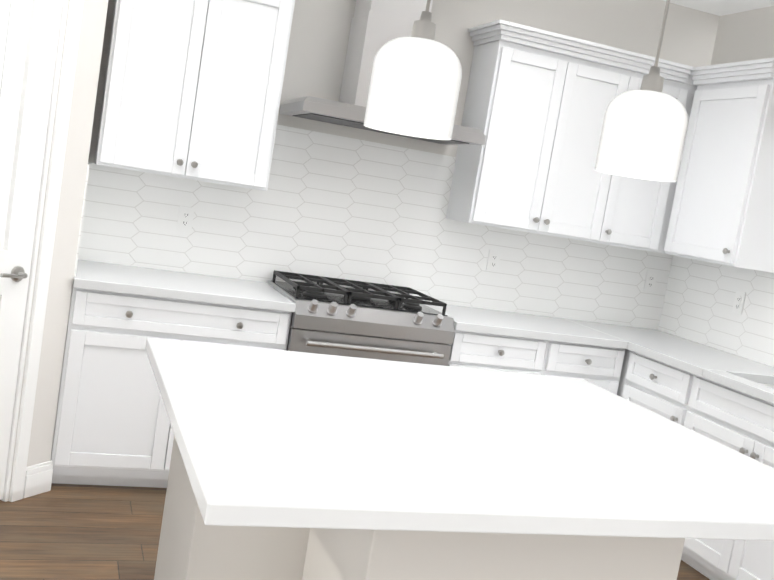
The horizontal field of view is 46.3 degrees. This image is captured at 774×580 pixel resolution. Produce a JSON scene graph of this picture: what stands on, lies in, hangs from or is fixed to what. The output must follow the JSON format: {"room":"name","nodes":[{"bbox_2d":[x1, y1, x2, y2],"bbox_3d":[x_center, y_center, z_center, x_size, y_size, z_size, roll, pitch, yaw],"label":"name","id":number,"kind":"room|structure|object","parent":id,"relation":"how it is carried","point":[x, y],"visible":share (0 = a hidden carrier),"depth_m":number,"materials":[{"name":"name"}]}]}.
{"room":"kitchen","nodes":[
{"label":"kitchen","id":0,"kind":"room"},
{"bbox_2d":[7,0,107,501],"bbox_3d":[-1.482,-0.515,3.233,0.100,2.780,1.032,12,7,25],"label":"wall","id":1,"kind":"structure","parent":0,"point":[89,54],"depth_m":3.65,"materials":[{"name":"white paint"}]},
{"bbox_2d":[0,0,62,498],"bbox_3d":[-1.487,-0.356,3.233,0.443,2.443,0.459,7,6,-20],"label":"pantry door","id":2,"kind":"structure","parent":1,"relation":"in","point":[29,32],"depth_m":3.41,"materials":[{"name":"white wood"}]},
{"bbox_2d":[23,460,52,497],"bbox_3d":[-1.642,0.796,3.350,0.016,0.130,1.038,12,7,25],"label":"baseboard","id":3,"kind":"structure","parent":1,"relation":"attached to","point":[38,478],"depth_m":3.75,"materials":[{"name":"white wood"}]},
{"bbox_2d":[0,0,83,501],"bbox_3d":[-1.494,-0.391,3.242,0.118,2.532,0.746,12,7,25],"label":"door frame","id":4,"kind":"structure","parent":1,"relation":"attached to","point":[56,165],"depth_m":3.54,"materials":[{"name":"white wood"}]},
{"bbox_2d":[0,483,709,579],"bbox_3d":[0.625,1.558,0.605,5.120,0.060,9.000,7,6,-20],"label":"floor","id":5,"kind":"structure","parent":0,"point":[76,532],"depth_m":3.46,"materials":[{"name":"brown wood"}]},
{"bbox_2d":[50,286,291,487],"bbox_3d":[-1.026,0.424,4.219,0.937,0.876,0.633,7,6,-20],"label":"base cabinet","id":6,"kind":"object","parent":5,"relation":"on","point":[113,426],"depth_m":3.86,"materials":[{"name":"white wood"}]},
{"bbox_2d":[268,270,454,365],"bbox_3d":[-0.199,0.477,4.461,0.778,0.986,0.710,7,6,-20],"label":"gas range","id":7,"kind":"object","parent":5,"relation":"on","point":[359,319],"visible":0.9,"depth_m":4.19,"materials":[{"name":"silver metal"}]},
{"bbox_2d":[154,435,684,579],"bbox_3d":[0.121,0.808,2.450,1.344,0.863,0.960,7,6,-20],"label":"kitchen island","id":8,"kind":"object","parent":5,"relation":"on","point":[192,546],"visible":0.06,"depth_m":2.05,"materials":[{"name":"grey paint"}]},
{"bbox_2d":[145,337,773,540],"bbox_3d":[0.203,0.360,2.378,1.540,0.052,1.350,7,6,-20],"label":"island countertop","id":9,"kind":"structure","parent":8,"relation":"on","point":[275,438],"depth_m":2.04,"materials":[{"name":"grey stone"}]},
{"bbox_2d":[448,330,565,376],"bbox_3d":[0.422,0.604,4.748,0.600,0.876,0.633,7,6,-20],"label":"base cabinet","id":10,"kind":"object","parent":5,"relation":"on","point":[474,350],"depth_m":4.42,"materials":[{"name":"white wood"}]},
{"bbox_2d":[562,343,624,394],"bbox_3d":[0.850,0.657,4.904,0.461,0.876,0.633,7,6,-20],"label":"base cabinet","id":11,"kind":"object","parent":5,"relation":"on","point":[600,366],"depth_m":4.60,"materials":[{"name":"white wood"}]},
{"bbox_2d":[73,260,627,348],"bbox_3d":[-0.132,0.077,4.451,2.683,0.040,0.656,7,6,-20],"label":"countertop","id":12,"kind":"structure","parent":11,"relation":"on","point":[115,278],"depth_m":4.26,"materials":[{"name":"grey stone"}]},
{"bbox_2d":[617,349,773,564],"bbox_3d":[1.561,0.814,4.520,0.632,0.876,0.582,7,6,-20],"label":"base cabinet","id":13,"kind":"object","parent":5,"relation":"on","point":[739,421],"depth_m":4.00,"materials":[{"name":"white wood"}]},
{"bbox_2d":[564,318,773,403],"bbox_3d":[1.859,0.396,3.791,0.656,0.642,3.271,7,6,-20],"label":"countertop","id":14,"kind":"structure","parent":13,"relation":"on","point":[738,373],"depth_m":4.42,"materials":[{"name":"grey stone"}]},
{"bbox_2d":[88,0,719,162],"bbox_3d":[-0.582,-0.516,4.613,4.880,2.780,0.100,7,6,-20],"label":"wall","id":15,"kind":"structure","parent":0,"point":[317,47],"depth_m":4.78,"materials":[{"name":"white paint"}]},
{"bbox_2d":[94,0,294,190],"bbox_3d":[-0.856,-1.014,4.178,0.823,1.002,0.380,7,6,-20],"label":"upper cabinet","id":16,"kind":"object","parent":15,"relation":"attached to","point":[192,90],"visible":1,"depth_m":4.05,"materials":[{"name":"white wood"}]},
{"bbox_2d":[78,125,672,329],"bbox_3d":[0.134,-0.324,4.834,3.346,0.833,0.008,7,6,-20],"label":"wall tile","id":17,"kind":"structure","parent":15,"relation":"attached to","point":[333,206],"depth_m":4.72,"materials":[{"name":"white tile"}]},
{"bbox_2d":[177,206,194,230],"bbox_3d":[-0.987,-0.349,4.433,0.072,0.116,0.009,7,6,-20],"label":"electrical outlet","id":18,"kind":"object","parent":17,"relation":"attached to","point":[185,218],"visible":1,"depth_m":4.43,"materials":[{"name":"white plastic"}]},
{"bbox_2d":[486,249,500,271],"bbox_3d":[0.591,-0.163,5.008,0.072,0.116,0.009,7,6,-20],"label":"electrical outlet","id":19,"kind":"object","parent":17,"relation":"attached to","point":[493,260],"visible":1,"depth_m":5.00,"materials":[{"name":"white plastic"}]},
{"bbox_2d":[643,271,657,290],"bbox_3d":[1.563,-0.052,5.362,0.072,0.116,0.009,7,6,-20],"label":"electrical outlet","id":20,"kind":"object","parent":17,"relation":"attached to","point":[650,280],"visible":1,"depth_m":5.36,"materials":[{"name":"white plastic"}]},
{"bbox_2d":[279,0,485,144],"bbox_3d":[0.048,-1.284,4.382,0.910,1.017,0.500,7,6,-20],"label":"steel range hood","id":21,"kind":"object","parent":15,"relation":"attached to","point":[376,26],"visible":0.5,"depth_m":4.34,"materials":[{"name":"grey metal"}]},
{"bbox_2d":[446,32,645,245],"bbox_3d":[0.829,-0.778,4.826,0.825,0.942,0.328,7,6,-20],"label":"upper cabinet","id":22,"kind":"object","parent":15,"relation":"attached to","point":[537,101],"depth_m":4.66,"materials":[{"name":"white wood"}]},
{"bbox_2d":[598,48,693,252],"bbox_3d":[1.309,-0.748,4.996,0.434,1.002,0.328,7,6,-20],"label":"upper cabinet","id":23,"kind":"object","parent":15,"relation":"attached to","point":[645,208],"depth_m":4.89,"materials":[{"name":"white wood"}]},
{"bbox_2d":[662,0,773,15],"bbox_3d":[1.080,-1.230,0.307,5.120,0.060,9.000,7,6,-20],"label":"ceiling","id":24,"kind":"structure","parent":0,"point":[721,7],"depth_m":5.02,"materials":[{"name":"white paint"}]},
{"bbox_2d":[364,0,461,139],"bbox_3d":[0.142,-0.945,2.074,0.210,1.170,0.210,7,6,-20],"label":"pendant light","id":25,"kind":"object","parent":24,"relation":"hanging from","point":[415,82],"visible":1,"depth_m":2.04,"materials":[{"name":"white glass"}]},
{"bbox_2d":[595,0,687,181],"bbox_3d":[0.739,-0.871,2.292,0.210,1.170,0.210,7,6,-20],"label":"pendant light","id":26,"kind":"object","parent":24,"relation":"hanging from","point":[644,130],"visible":1,"depth_m":2.26,"materials":[{"name":"white glass"}]},
{"bbox_2d":[711,6,773,64],"bbox_3d":[3.185,0.454,1.308,0.120,2.780,9.000,7,6,-20],"label":"wall","id":27,"kind":"structure","parent":0,"point":[745,36],"depth_m":5.03,"materials":[{"name":"white paint"}]},
{"bbox_2d":[658,255,773,366],"bbox_3d":[2.195,0.282,3.888,0.008,0.503,3.271,7,6,-20],"label":"wall tile","id":28,"kind":"structure","parent":27,"relation":"attached to","point":[699,298],"depth_m":4.95,"materials":[{"name":"white tile"}]},
{"bbox_2d":[732,291,745,314],"bbox_3d":[1.873,0.067,4.817,0.009,0.116,0.072,7,6,-20],"label":"electrical outlet","id":29,"kind":"object","parent":28,"relation":"attached to","point":[739,301],"visible":1,"depth_m":4.81,"materials":[{"name":"white plastic"}]},
{"bbox_2d":[662,58,773,272],"bbox_3d":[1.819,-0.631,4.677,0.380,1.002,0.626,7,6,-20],"label":"upper cabinet","id":30,"kind":"object","parent":27,"relation":"attached to","point":[722,212],"visible":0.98,"depth_m":4.55,"materials":[{"name":"white wood"}]},
{"bbox_3d":[-1.362,-0.572,3.950,0.100,2.780,0.620,7,6,-20],"label":"wall","id":31,"kind":"structure","parent":0,"visible":0},
{"bbox_2d":[73,163,89,280],"bbox_3d":[-1.355,-0.310,4.001,0.008,0.503,0.591,7,6,-20],"label":"wall tile","id":32,"kind":"structure","parent":31,"relation":"attached to","point":[81,220],"depth_m":3.72,"materials":[{"name":"white tile"}]}
]}

